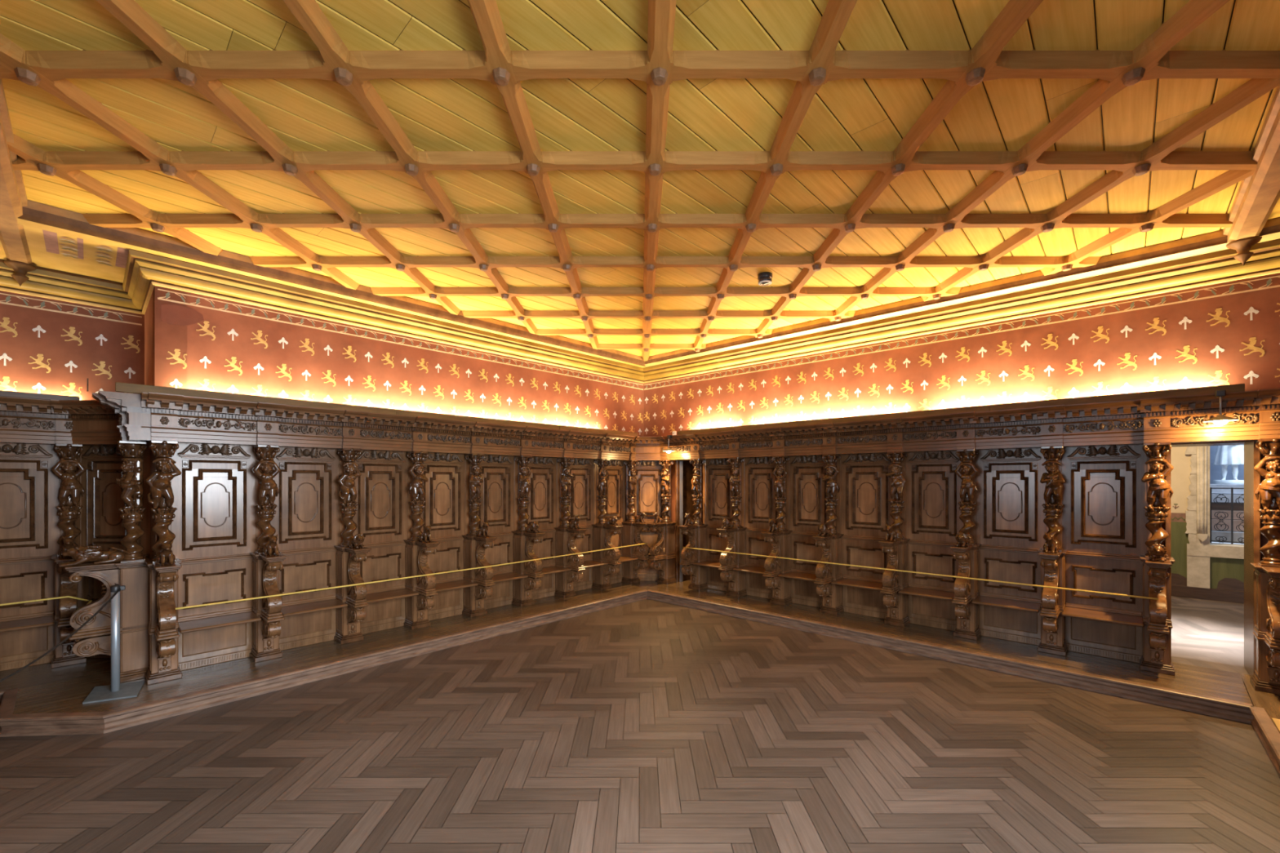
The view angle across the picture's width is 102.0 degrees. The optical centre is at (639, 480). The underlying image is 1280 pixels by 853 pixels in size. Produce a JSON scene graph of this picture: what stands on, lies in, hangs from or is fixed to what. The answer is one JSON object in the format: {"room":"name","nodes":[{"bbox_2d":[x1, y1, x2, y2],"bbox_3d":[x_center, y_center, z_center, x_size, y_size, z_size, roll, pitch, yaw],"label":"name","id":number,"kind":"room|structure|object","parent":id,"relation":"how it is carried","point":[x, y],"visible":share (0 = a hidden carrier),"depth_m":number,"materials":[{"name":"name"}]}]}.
{"room":"historic interior","nodes":[
{"label":"historic interior","id":0,"kind":"room"},
{"bbox_2d":[0,285,644,670],"bbox_3d":[-3.479,-0.325,6.136,9.501,4.250,1.396,0,0,-36],"label":"wall","id":1,"kind":"structure","parent":0,"point":[182,340],"depth_m":5.39,"materials":[{"name":"red paint"}]},
{"bbox_2d":[0,225,128,283],"bbox_3d":[-3.476,-1.980,6.169,1.334,0.020,8.948,0,0,44],"label":"ceiling panel","id":2,"kind":"object","parent":1,"relation":"attached to","point":[50,250],"depth_m":4.58,"materials":[{"name":"paint"}]},
{"bbox_2d":[0,248,644,383],"bbox_3d":[-3.457,-1.873,6.333,1.370,0.255,9.200,0,0,43],"label":"trim","id":3,"kind":"structure","parent":1,"relation":"attached to","point":[144,271],"depth_m":5.24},
{"bbox_2d":[0,587,1279,852],"bbox_3d":[-0.859,1.800,3.200,13.107,0.001,13.335,0,0,0],"label":"floor","id":4,"kind":"structure","parent":0,"point":[736,802],"depth_m":3.35,"materials":[{"name":"brown wood"}]},
{"bbox_2d":[0,657,111,706],"bbox_3d":[-5.635,1.735,4.194,1.022,0.130,2.500,0,0,43],"label":"dais","id":5,"kind":"object","parent":4,"relation":"on","point":[24,678],"visible":0.14,"depth_m":4.50,"materials":[{"name":"wood"}]},
{"bbox_2d":[0,443,66,671],"bbox_3d":[-5.462,0.660,4.468,0.420,2.020,0.734,0,0,43],"label":"wall panel","id":6,"kind":"object","parent":5,"relation":"on","point":[30,533],"visible":0.94,"depth_m":4.65,"materials":[{"name":"brown wood"}]},
{"bbox_2d":[0,395,73,444],"bbox_3d":[-5.649,-0.517,4.228,0.376,0.375,1.530,0,0,43],"label":"entablature","id":7,"kind":"object","parent":6,"relation":"on","point":[22,420],"visible":0.96,"depth_m":4.54,"materials":[{"name":"brown wood"}]},
{"bbox_2d":[0,390,79,399],"bbox_3d":[-5.694,-0.730,4.250,0.360,0.050,1.500,0,0,43],"label":"board","id":8,"kind":"object","parent":7,"relation":"on","point":[3,393],"visible":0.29,"depth_m":4.49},
{"bbox_2d":[50,443,86,668],"bbox_3d":[-5.136,0.669,4.665,0.525,2.002,0.216,0,0,43],"label":"carved column","id":9,"kind":"structure","parent":5,"relation":"on","point":[71,489],"depth_m":4.68,"materials":[{"name":"brown wood"}]},
{"bbox_2d":[56,505,82,519],"bbox_3d":[-5.224,0.290,4.751,0.172,0.124,0.169,0,0,43],"label":"capital","id":10,"kind":"object","parent":9,"relation":"on","point":[68,512],"depth_m":4.71,"materials":[{"name":"brown wood"}]},
{"bbox_2d":[47,400,148,445],"bbox_3d":[-4.945,-0.517,4.714,0.743,0.374,0.342,0,0,1],"label":"entablature","id":11,"kind":"object","parent":9,"relation":"on","point":[94,424],"visible":0.59,"depth_m":4.70,"materials":[{"name":"brown wood"}]},
{"bbox_2d":[75,444,150,657],"bbox_3d":[-4.947,0.660,4.873,0.772,2.020,0.124,0,0,1],"label":"wall panel","id":12,"kind":"object","parent":5,"relation":"on","point":[100,522],"visible":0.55,"depth_m":4.88,"materials":[{"name":"brown wood"}]},
{"bbox_2d":[0,581,647,737],"bbox_3d":[-2.110,1.735,6.354,1.198,0.130,7.283,0,0,43],"label":"step","id":13,"kind":"structure","parent":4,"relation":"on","point":[24,722],"depth_m":4.52,"materials":[{"name":"wood"}]},
{"bbox_2d":[58,440,153,683],"bbox_3d":[-4.402,0.669,4.303,0.216,2.002,0.554,0,0,43],"label":"carved bench end","id":14,"kind":"structure","parent":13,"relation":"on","point":[95,635],"depth_m":4.29,"materials":[{"name":"brown wood"}]},
{"bbox_2d":[92,391,151,444],"bbox_3d":[-4.396,-0.517,4.419,0.720,0.375,0.376,0,0,43],"label":"entablature","id":15,"kind":"object","parent":14,"relation":"on","point":[128,408],"visible":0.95,"depth_m":4.22,"materials":[{"name":"brown wood"}]},
{"bbox_2d":[118,506,146,522],"bbox_3d":[-4.307,0.290,4.401,0.169,0.124,0.172,0,0,43],"label":"capital","id":16,"kind":"object","parent":14,"relation":"on","point":[130,514],"depth_m":4.36,"materials":[{"name":"brown wood"}]},
{"bbox_2d":[82,585,144,704],"bbox_3d":[-4.127,1.248,4.082,0.301,0.842,0.427,0,0,-37],"label":"barrier post","id":17,"kind":"object","parent":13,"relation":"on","point":[116,691],"visible":0.97,"depth_m":4.07,"materials":[{"name":"grey metal"}]},
{"bbox_2d":[121,448,156,672],"bbox_3d":[-4.512,0.660,4.650,0.815,2.020,0.214,0,0,43],"label":"wall panel","id":18,"kind":"object","parent":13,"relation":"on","point":[135,598],"visible":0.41,"depth_m":4.36,"materials":[{"name":"brown wood"}]},
{"bbox_2d":[145,440,182,684],"bbox_3d":[-3.926,0.669,4.288,0.525,2.002,0.222,0,0,43],"label":"carved column","id":19,"kind":"structure","parent":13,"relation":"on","point":[163,624],"depth_m":4.29,"materials":[{"name":"brown wood"}]},
{"bbox_2d":[150,507,177,522],"bbox_3d":[-4.013,0.290,4.374,0.172,0.124,0.169,0,0,43],"label":"capital","id":20,"kind":"object","parent":19,"relation":"on","point":[162,514],"depth_m":4.33,"materials":[{"name":"brown wood"}]},
{"bbox_2d":[168,443,262,671],"bbox_3d":[-3.755,0.660,4.620,0.420,2.020,0.715,0,0,43],"label":"wall panel","id":21,"kind":"object","parent":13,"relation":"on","point":[215,529],"visible":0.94,"depth_m":4.71,"materials":[{"name":"brown wood"}]},
{"bbox_2d":[248,444,286,662],"bbox_3d":[-3.436,0.669,4.811,0.525,2.002,0.216,0,0,43],"label":"carved column","id":22,"kind":"structure","parent":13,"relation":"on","point":[267,564],"depth_m":4.81,"materials":[{"name":"brown wood"}]},
{"bbox_2d":[175,542,648,609],"bbox_3d":[-1.795,1.016,6.199,0.036,0.046,5.620,0,0,43],"label":"rope","id":23,"kind":"object","parent":22,"relation":"attached to","point":[300,592],"visible":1,"depth_m":5.25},
{"bbox_2d":[268,446,347,650],"bbox_3d":[-3.265,0.660,5.142,0.420,2.020,0.715,0,0,43],"label":"wall panel","id":24,"kind":"object","parent":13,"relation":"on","point":[307,522],"visible":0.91,"depth_m":5.25,"materials":[{"name":"brown wood"}]},
{"bbox_2d":[333,448,370,644],"bbox_3d":[-2.946,0.669,5.332,0.525,2.002,0.222,0,0,43],"label":"carved column","id":25,"kind":"structure","parent":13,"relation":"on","point":[349,553],"depth_m":5.33,"materials":[{"name":"brown wood"}]},
{"bbox_2d":[344,449,418,634],"bbox_3d":[-2.775,0.660,5.664,0.420,2.020,0.715,0,0,43],"label":"wall panel","id":26,"kind":"object","parent":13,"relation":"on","point":[383,515],"visible":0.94,"depth_m":5.79,"materials":[{"name":"brown wood"}]},
{"bbox_2d":[403,450,439,630],"bbox_3d":[-2.455,0.669,5.855,0.525,2.002,0.216,0,0,43],"label":"carved column","id":27,"kind":"structure","parent":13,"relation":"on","point":[418,548],"depth_m":5.86,"materials":[{"name":"brown wood"}]},
{"bbox_2d":[412,453,478,621],"bbox_3d":[-2.285,0.660,6.186,0.420,2.020,0.715,0,0,43],"label":"wall panel","id":28,"kind":"object","parent":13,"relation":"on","point":[446,490],"visible":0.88,"depth_m":6.33,"materials":[{"name":"brown wood"}]},
{"bbox_2d":[462,453,497,617],"bbox_3d":[-1.965,0.669,6.377,0.525,2.002,0.216,0,0,43],"label":"carved column","id":29,"kind":"structure","parent":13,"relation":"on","point":[475,543],"depth_m":6.37,"materials":[{"name":"brown wood"}]},
{"bbox_2d":[139,391,639,460],"bbox_3d":[-2.063,-0.517,6.381,0.376,0.375,5.881,0,0,43],"label":"entablature","id":30,"kind":"object","parent":29,"relation":"on","point":[182,419],"visible":0.99,"depth_m":5.35,"materials":[{"name":"brown wood"}]},
{"bbox_2d":[115,382,395,414],"bbox_3d":[-3.415,-0.743,4.894,0.018,0.075,2.160,0,0,43],"label":"board","id":31,"kind":"object","parent":30,"relation":"on","point":[119,387],"visible":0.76,"depth_m":4.68,"materials":[{"name":"wood"}]},
{"bbox_2d":[395,408,559,429],"bbox_3d":[-1.909,-0.743,6.505,0.018,0.075,2.250,0,0,43],"label":"board","id":32,"kind":"object","parent":30,"relation":"on","point":[400,412],"visible":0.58,"depth_m":6.34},
{"bbox_2d":[469,454,528,609],"bbox_3d":[-1.795,0.660,6.708,0.420,2.020,0.715,0,0,43],"label":"wall panel","id":33,"kind":"object","parent":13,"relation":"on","point":[499,487],"visible":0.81,"depth_m":6.86,"materials":[{"name":"brown wood"}]},
{"bbox_2d":[511,455,545,607],"bbox_3d":[-1.475,0.669,6.898,0.525,2.002,0.216,0,0,43],"label":"carved column","id":34,"kind":"structure","parent":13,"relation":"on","point":[524,538],"depth_m":6.90,"materials":[{"name":"brown wood"}]},
{"bbox_2d":[517,457,571,599],"bbox_3d":[-1.305,0.660,7.230,0.420,2.020,0.715,0,0,43],"label":"wall panel","id":35,"kind":"object","parent":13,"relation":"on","point":[544,506],"visible":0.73,"depth_m":7.39,"materials":[{"name":"brown wood"}]},
{"bbox_2d":[554,457,586,598],"bbox_3d":[-0.985,0.669,7.420,0.525,2.002,0.216,0,0,43],"label":"carved column","id":36,"kind":"structure","parent":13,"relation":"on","point":[566,535],"depth_m":7.42,"materials":[{"name":"brown wood"}]},
{"bbox_2d":[560,458,608,591],"bbox_3d":[-0.814,0.660,7.752,0.420,2.020,0.715,0,0,43],"label":"wall panel","id":37,"kind":"object","parent":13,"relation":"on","point":[583,486],"visible":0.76,"depth_m":7.92,"materials":[{"name":"brown wood"}]},
{"bbox_2d":[591,458,622,590],"bbox_3d":[-0.494,0.669,7.942,0.525,2.002,0.216,0,0,43],"label":"carved column","id":38,"kind":"structure","parent":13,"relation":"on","point":[602,531],"depth_m":7.95,"materials":[{"name":"brown wood"}]},
{"bbox_2d":[595,459,638,584],"bbox_3d":[-0.347,0.660,8.249,0.420,2.020,0.648,0,0,43],"label":"wall panel","id":39,"kind":"object","parent":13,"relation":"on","point":[615,505],"visible":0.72,"depth_m":8.41,"materials":[{"name":"brown wood"}]},
{"bbox_2d":[621,460,649,584],"bbox_3d":[-0.050,0.669,8.415,0.525,2.002,0.216,0,0,43],"label":"carved column","id":40,"kind":"structure","parent":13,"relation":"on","point":[632,528],"depth_m":8.42,"materials":[{"name":"brown wood"}]},
{"bbox_2d":[633,436,660,460],"bbox_3d":[0.109,-0.517,8.462,0.717,0.374,0.342,0,0,4],"label":"entablature","id":41,"kind":"object","parent":40,"relation":"on","point":[647,448],"visible":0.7,"depth_m":8.45,"materials":[{"name":"brown wood"}]},
{"bbox_2d":[645,580,1253,724],"bbox_3d":[2.286,1.735,6.532,7.030,0.130,1.007,0,0,43],"label":"step","id":42,"kind":"structure","parent":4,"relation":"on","point":[971,655],"depth_m":4.99,"materials":[{"name":"wood"}]},
{"bbox_2d":[626,460,670,581],"bbox_3d":[0.135,0.660,8.620,0.746,2.020,0.124,0,0,4],"label":"wall panel","id":43,"kind":"object","parent":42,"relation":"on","point":[648,491],"visible":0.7,"depth_m":8.62,"materials":[{"name":"brown wood"}]},
{"bbox_2d":[647,459,676,584],"bbox_3d":[0.341,0.669,8.360,0.216,2.002,0.525,0,0,43],"label":"carved column","id":44,"kind":"structure","parent":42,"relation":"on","point":[663,557],"depth_m":8.37,"materials":[{"name":"brown wood"}]},
{"bbox_2d":[678,458,707,590],"bbox_3d":[0.804,0.669,7.925,0.216,2.002,0.525,0,0,43],"label":"carved column","id":45,"kind":"structure","parent":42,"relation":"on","point":[696,531],"depth_m":7.93,"materials":[{"name":"brown wood"}]},
{"bbox_2d":[683,546,1158,599],"bbox_3d":[2.471,0.993,6.028,5.029,0.029,0.028,0,0,43],"label":"rope","id":46,"kind":"object","parent":45,"relation":"attached to","point":[1073,589],"visible":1,"depth_m":5.31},
{"bbox_2d":[693,458,741,591],"bbox_3d":[1.128,0.660,7.761,0.696,2.020,0.420,0,0,43],"label":"wall panel","id":47,"kind":"object","parent":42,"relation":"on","point":[717,473],"visible":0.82,"depth_m":7.92,"materials":[{"name":"brown wood"}]},
{"bbox_2d":[716,457,747,597],"bbox_3d":[1.312,0.669,7.448,0.216,2.002,0.525,0,0,43],"label":"carved column","id":48,"kind":"structure","parent":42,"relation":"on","point":[735,534],"depth_m":7.45,"materials":[{"name":"brown wood"}]},
{"bbox_2d":[732,457,785,599],"bbox_3d":[1.641,0.660,7.280,0.708,2.020,0.420,0,0,43],"label":"wall panel","id":49,"kind":"object","parent":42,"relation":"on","point":[757,478],"visible":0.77,"depth_m":7.43,"materials":[{"name":"brown wood"}]},
{"bbox_2d":[760,455,792,605],"bbox_3d":[1.829,0.669,6.963,0.216,2.002,0.525,0,0,43],"label":"carved column","id":50,"kind":"structure","parent":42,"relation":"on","point":[780,537],"depth_m":6.97,"materials":[{"name":"brown wood"}]},
{"bbox_2d":[777,455,835,608],"bbox_3d":[2.155,0.660,6.797,0.700,2.020,0.420,0,0,43],"label":"wall panel","id":51,"kind":"object","parent":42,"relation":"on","point":[806,508],"visible":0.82,"depth_m":6.94,"materials":[{"name":"brown wood"}]},
{"bbox_2d":[812,453,844,615],"bbox_3d":[2.340,0.669,6.483,0.216,2.002,0.525,0,0,43],"label":"carved column","id":52,"kind":"structure","parent":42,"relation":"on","point":[830,541],"depth_m":6.49,"materials":[{"name":"brown wood"}]},
{"bbox_2d":[831,453,900,618],"bbox_3d":[2.693,0.660,6.292,0.776,2.020,0.420,0,0,43],"label":"wall panel","id":53,"kind":"object","parent":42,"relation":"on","point":[863,509],"visible":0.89,"depth_m":6.42,"materials":[{"name":"brown wood"}]},
{"bbox_2d":[878,451,910,626],"bbox_3d":[2.906,0.669,5.951,0.216,2.002,0.525,0,0,43],"label":"carved column","id":54,"kind":"structure","parent":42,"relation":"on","point":[895,544],"depth_m":5.95,"materials":[{"name":"brown wood"}]},
{"bbox_2d":[656,387,1279,460],"bbox_3d":[2.930,-0.517,6.030,7.204,0.375,0.376,0,0,43],"label":"entablature","id":55,"kind":"object","parent":54,"relation":"on","point":[1174,420],"visible":0.97,"depth_m":5.18,"materials":[{"name":"brown wood"}]},
{"bbox_2d":[677,421,799,435],"bbox_3d":[1.339,-0.743,7.481,2.030,0.075,0.018,0,0,43],"label":"board","id":56,"kind":"object","parent":55,"relation":"on","point":[790,423],"visible":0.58,"depth_m":7.37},
{"bbox_2d":[799,404,990,425],"bbox_3d":[2.848,-0.743,6.071,2.100,0.075,0.018,0,0,43],"label":"board","id":57,"kind":"object","parent":55,"relation":"on","point":[987,407],"visible":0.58,"depth_m":5.93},
{"bbox_2d":[990,383,1244,410],"bbox_3d":[4.237,-0.743,4.760,1.720,0.075,0.018,0,0,43],"label":"board","id":58,"kind":"object","parent":55,"relation":"on","point":[1239,387],"visible":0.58,"depth_m":4.66,"materials":[{"name":"wood"}]},
{"bbox_2d":[897,450,964,631],"bbox_3d":[3.234,0.660,5.784,0.704,2.020,0.420,0,0,43],"label":"wall panel","id":59,"kind":"object","parent":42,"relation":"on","point":[931,513],"visible":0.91,"depth_m":5.90,"materials":[{"name":"brown wood"}]},
{"bbox_2d":[950,448,981,639],"bbox_3d":[3.420,0.669,5.468,0.216,2.002,0.525,0,0,43],"label":"carved column","id":60,"kind":"structure","parent":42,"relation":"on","point":[966,551],"depth_m":5.47,"materials":[{"name":"brown wood"}]},
{"bbox_2d":[969,448,1050,645],"bbox_3d":[3.753,0.660,5.297,0.719,2.020,0.420,0,0,43],"label":"wall panel","id":61,"kind":"object","parent":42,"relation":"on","point":[1008,516],"visible":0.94,"depth_m":5.40,"materials":[{"name":"brown wood"}]},
{"bbox_2d":[1037,445,1067,656],"bbox_3d":[3.945,0.669,4.975,0.216,2.002,0.525,0,0,43],"label":"carved column","id":62,"kind":"structure","parent":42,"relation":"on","point":[1052,563],"depth_m":4.98,"materials":[{"name":"brown wood"}]},
{"bbox_2d":[1056,444,1153,662],"bbox_3d":[4.278,0.660,4.804,0.719,2.020,0.420,0,0,43],"label":"wall panel","id":63,"kind":"object","parent":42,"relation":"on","point":[1103,520],"visible":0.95,"depth_m":4.89,"materials":[{"name":"brown wood"}]},
{"bbox_2d":[1139,441,1174,675],"bbox_3d":[4.470,0.669,4.482,0.216,2.002,0.525,0,0,43],"label":"carved column","id":64,"kind":"structure","parent":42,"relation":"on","point":[1156,657],"depth_m":4.50,"materials":[{"name":"brown wood"}]},
{"bbox_2d":[1143,506,1170,520],"bbox_3d":[4.556,0.290,4.570,0.169,0.124,0.172,0,0,43],"label":"capital","id":65,"kind":"object","parent":64,"relation":"on","point":[1155,513],"depth_m":4.53,"materials":[{"name":"brown wood"}]},
{"bbox_2d":[1240,673,1279,777],"bbox_3d":[2.789,1.733,1.277,1.002,0.134,7.980,0,0,43],"label":"dais","id":66,"kind":"object","parent":4,"relation":"on","point":[1266,707],"depth_m":3.67,"materials":[{"name":"wood"}]},
{"bbox_2d":[1249,438,1279,694],"bbox_3d":[4.951,0.669,4.031,0.216,2.002,0.525,0,0,43],"label":"carved column","id":67,"kind":"structure","parent":66,"relation":"on","point":[1266,677],"depth_m":4.10,"materials":[{"name":"brown wood"}]},
{"bbox_2d":[1257,509,1279,524],"bbox_3d":[5.037,0.290,4.119,0.169,0.124,0.172,0,0,43],"label":"capital","id":68,"kind":"object","parent":67,"relation":"on","point":[1269,517],"depth_m":4.10,"materials":[{"name":"brown wood"}]},
{"bbox_2d":[0,0,1279,356],"bbox_3d":[-0.632,-2.130,3.680,9.920,0.030,9.800,0,0,43],"label":"ceiling","id":69,"kind":"structure","parent":0,"point":[306,114],"depth_m":3.09,"materials":[{"name":"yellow wood"}]},
{"bbox_2d":[0,78,36,285],"bbox_3d":[-2.744,-1.942,2.001,8.140,0.355,0.220,0,0,43],"label":"girder","id":70,"kind":"object","parent":69,"relation":"attached to","point":[13,196],"visible":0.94,"depth_m":3.75,"materials":[{"name":"wood"}]},
{"bbox_2d":[3,259,36,285],"bbox_3d":[-5.638,-1.865,4.718,0.200,0.200,0.200,0,0,0],"label":"pendant","id":71,"kind":"object","parent":70,"relation":"attached to","point":[20,268],"depth_m":4.69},
{"bbox_2d":[7,133,223,255],"bbox_3d":[-3.881,-2.084,3.955,0.124,0.070,1.670,0,0,0],"label":"beam","id":72,"kind":"structure","parent":69,"relation":"attached to","point":[31,153],"depth_m":3.75,"materials":[{"name":"brown wood"}]},
{"bbox_2d":[0,32,359,289],"bbox_3d":[-3.085,-2.084,4.005,0.124,0.070,3.265,0,0,0],"label":"beam","id":73,"kind":"structure","parent":69,"relation":"attached to","point":[12,55],"depth_m":3.20,"materials":[{"name":"brown wood"}]},
{"bbox_2d":[96,0,461,315],"bbox_3d":[-2.289,-2.084,4.055,0.124,0.070,4.860,0,0,0],"label":"beam","id":74,"kind":"structure","parent":69,"relation":"attached to","point":[172,55],"depth_m":2.97,"materials":[{"name":"brown wood"}]},
{"bbox_2d":[282,0,537,333],"bbox_3d":[-1.493,-2.084,4.268,0.124,0.070,6.130,0,0,0],"label":"beam","id":75,"kind":"structure","parent":69,"relation":"attached to","point":[334,52],"depth_m":3.00,"materials":[{"name":"brown wood"}]},
{"bbox_2d":[467,0,598,349],"bbox_3d":[-0.698,-2.084,4.691,0.124,0.070,6.978,0,0,0],"label":"beam","id":76,"kind":"structure","parent":69,"relation":"attached to","point":[486,14],"depth_m":3.01,"materials":[{"name":"brown wood"}]},
{"bbox_2d":[12,150,1257,176],"bbox_3d":[-0.029,-2.063,3.393,8.268,0.113,0.124,0,0,0],"label":"cross beam","id":77,"kind":"structure","parent":69,"relation":"attached to","point":[65,161],"depth_m":3.35,"materials":[{"name":"brown wood"}]},
{"bbox_2d":[0,49,1279,86],"bbox_3d":[0.022,-2.063,2.613,6.707,0.113,0.124,0,0,0],"label":"cross beam","id":78,"kind":"structure","parent":69,"relation":"attached to","point":[211,64],"depth_m":2.58,"materials":[{"name":"brown wood"}]},
{"bbox_2d":[596,343,706,351],"bbox_3d":[0.133,-2.063,8.073,1.870,0.113,0.124,0,0,0],"label":"cross beam","id":79,"kind":"structure","parent":69,"relation":"attached to","point":[601,346],"depth_m":8.03,"materials":[{"name":"brown wood"}]},
{"bbox_2d":[535,328,773,337],"bbox_3d":[0.182,-2.063,7.293,3.436,0.113,0.124,0,0,0],"label":"cross beam","id":80,"kind":"structure","parent":69,"relation":"attached to","point":[557,331],"depth_m":7.25,"materials":[{"name":"brown wood"}]},
{"bbox_2d":[82,213,1232,232],"bbox_3d":[0.187,-2.063,4.173,9.304,0.113,0.124,0,0,0],"label":"cross beam","id":81,"kind":"structure","parent":69,"relation":"attached to","point":[833,220],"depth_m":4.13,"materials":[{"name":"brown wood"}]},
{"bbox_2d":[461,310,857,320],"bbox_3d":[0.232,-2.063,6.513,5.002,0.113,0.124,0,0,0],"label":"cross beam","id":82,"kind":"structure","parent":69,"relation":"attached to","point":[468,313],"depth_m":6.47,"materials":[{"name":"brown wood"}]},
{"bbox_2d":[642,0,676,361],"bbox_3d":[0.098,-2.084,5.098,0.124,0.070,7.790,0,0,0],"label":"beam","id":83,"kind":"structure","parent":69,"relation":"attached to","point":[661,13],"depth_m":3.04,"materials":[{"name":"brown wood"}]},
{"bbox_2d":[369,286,962,299],"bbox_3d":[0.281,-2.063,5.733,6.558,0.113,0.124,0,0,0],"label":"cross beam","id":84,"kind":"structure","parent":69,"relation":"attached to","point":[382,291],"depth_m":5.69,"materials":[{"name":"brown wood"}]},
{"bbox_2d":[248,255,1102,271],"bbox_3d":[0.331,-2.063,4.953,8.124,0.113,0.124,0,0,0],"label":"cross beam","id":85,"kind":"structure","parent":69,"relation":"attached to","point":[327,262],"depth_m":4.91,"materials":[{"name":"brown wood"}]},
{"bbox_2d":[693,0,857,351],"bbox_3d":[0.894,-2.084,4.724,0.124,0.070,7.042,0,0,0],"label":"beam","id":86,"kind":"structure","parent":69,"relation":"attached to","point":[837,14],"depth_m":3.02,"materials":[{"name":"brown wood"}]},
{"bbox_2d":[755,0,1043,337],"bbox_3d":[1.689,-2.084,4.350,0.124,0.070,6.295,0,0,0],"label":"beam","id":87,"kind":"structure","parent":69,"relation":"attached to","point":[984,54],"depth_m":3.00,"materials":[{"name":"brown wood"}]},
{"bbox_2d":[828,0,1229,321],"bbox_3d":[2.485,-2.084,4.210,0.124,0.070,5.080,0,0,0],"label":"beam","id":88,"kind":"structure","parent":69,"relation":"attached to","point":[1148,53],"depth_m":2.98,"materials":[{"name":"brown wood"}]},
{"bbox_2d":[920,76,1279,301],"bbox_3d":[3.281,-2.084,4.260,0.124,0.070,3.485,0,0,0],"label":"beam","id":89,"kind":"structure","parent":69,"relation":"attached to","point":[1253,89],"depth_m":3.32,"materials":[{"name":"brown wood"}]},
{"bbox_2d":[1039,168,1255,275],"bbox_3d":[4.077,-2.084,4.310,0.124,0.070,1.890,0,0,0],"label":"beam","id":90,"kind":"structure","parent":69,"relation":"attached to","point":[1230,177],"depth_m":4.00,"materials":[{"name":"brown wood"}]},
{"bbox_2d":[1222,84,1279,266],"bbox_3d":[1.968,-1.942,1.073,0.220,0.355,8.957,0,0,43],"label":"girder","id":91,"kind":"object","parent":69,"relation":"attached to","point":[1258,194],"visible":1,"depth_m":3.61,"materials":[{"name":"wood"}]},
{"bbox_2d":[1226,235,1262,266],"bbox_3d":[4.967,-1.865,4.266,0.200,0.200,0.200,0,0,0],"label":"pendant","id":92,"kind":"object","parent":91,"relation":"attached to","point":[1242,245],"depth_m":4.24,"materials":[{"name":"wood"}]},
{"bbox_2d":[644,272,1279,560],"bbox_3d":[3.138,-0.325,6.600,8.220,4.250,0.222,0,0,43],"label":"wall","id":93,"kind":"structure","parent":0,"point":[1226,333],"depth_m":5.57,"materials":[{"name":"red paint"}]},
{"bbox_2d":[680,461,683,582],"bbox_3d":[0.661,0.660,8.838,0.103,2.020,0.580,0,0,-2],"label":"door","id":94,"kind":"structure","parent":93,"relation":"in","point":[681,462],"depth_m":8.55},
{"bbox_2d":[675,459,702,582],"bbox_3d":[0.942,0.650,8.526,0.520,2.040,0.500,0,0,43],"label":"door frame","id":95,"kind":"structure","parent":93,"relation":"in","point":[688,468],"depth_m":8.55,"materials":[{"name":"brown wood"}]},
{"bbox_2d":[641,217,1279,383],"bbox_3d":[2.888,-1.935,6.479,8.020,0.380,0.300,0,0,43],"label":"trim","id":96,"kind":"structure","parent":93,"relation":"attached to","point":[1205,259],"depth_m":5.49,"materials":[{"name":"wood"}]},
{"bbox_2d":[1164,440,1260,677],"bbox_3d":[5.079,0.650,4.641,0.550,2.040,0.500,0,0,43],"label":"door frame","id":97,"kind":"structure","parent":93,"relation":"in","point":[1251,454],"depth_m":4.45,"materials":[{"name":"brown wood"}]},
{"bbox_2d":[971,595,1248,682],"bbox_3d":[6.856,1.674,5.983,7.601,0.001,7.434,0,0,0],"label":"floor","id":98,"kind":"structure","parent":0,"point":[1234,662],"depth_m":5.66,"materials":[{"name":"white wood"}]},
{"bbox_2d":[1170,446,1244,591],"bbox_3d":[8.158,0.035,7.358,6.100,3.270,0.303,0,0,43],"label":"wall","id":99,"kind":"structure","parent":0,"point":[1227,574],"depth_m":7.46,"materials":[{"name":"beige paint"}]},
{"bbox_2d":[1171,584,1244,603],"bbox_3d":[8.020,1.593,7.284,6.000,0.155,0.100,0,0,43],"label":"baseboard","id":100,"kind":"structure","parent":99,"relation":"attached to","point":[1215,594],"depth_m":7.27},
{"bbox_2d":[1184,445,1244,588],"bbox_3d":[8.567,0.061,7.031,1.655,3.217,0.520,0,0,43],"label":"trim","id":101,"kind":"structure","parent":99,"relation":"attached to","point":[1199,548],"depth_m":7.32,"materials":[{"name":"stone"}]},
{"bbox_2d":[1209,487,1244,544],"bbox_3d":[8.692,0.500,7.065,1.300,0.800,0.018,0,0,43],"label":"iron grille","id":102,"kind":"object","parent":101,"relation":"on","point":[1232,542],"visible":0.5,"depth_m":7.38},
{"bbox_2d":[1209,445,1244,484],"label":"window","id":103,"kind":"structure","parent":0,"point":[1215,470],"depth_m":8.42,"materials":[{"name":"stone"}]},
{"bbox_2d":[1209,485,1244,543],"bbox_3d":[9.240,0.492,7.648,1.294,0.817,1.300,0,0,43],"label":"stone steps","id":104,"kind":"structure","parent":103,"relation":"attached to","point":[1215,508],"depth_m":7.62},
{"bbox_2d":[1209,484,1244,485],"bbox_3d":[9.212,0.067,7.852,1.000,0.022,0.700,0,0,43],"label":"shelf","id":105,"kind":"object","parent":104,"relation":"on","point":[1210,484],"visible":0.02,"depth_m":7.77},
{"bbox_2d":[1212,444,1244,484],"bbox_3d":[8.997,-0.474,7.916,0.350,1.058,0.350,0,0,-4],"label":"statue","id":106,"kind":"object","parent":105,"relation":"on","point":[1233,455],"visible":0.47,"depth_m":7.86,"materials":[{"name":"white stone"}]},
{"bbox_3d":[-3.820,-0.325,0.213,7.163,4.250,6.746,0,0,0],"label":"wall","id":107,"kind":"structure","parent":0,"visible":0},
{"bbox_2d":[17,200,645,368],"bbox_3d":[-2.921,-2.046,5.830,0.160,0.157,9.200,0,0,43],"label":"trim","id":108,"kind":"structure","parent":107,"relation":"attached to","point":[35,215],"depth_m":5.05,"materials":[{"name":"wood"}]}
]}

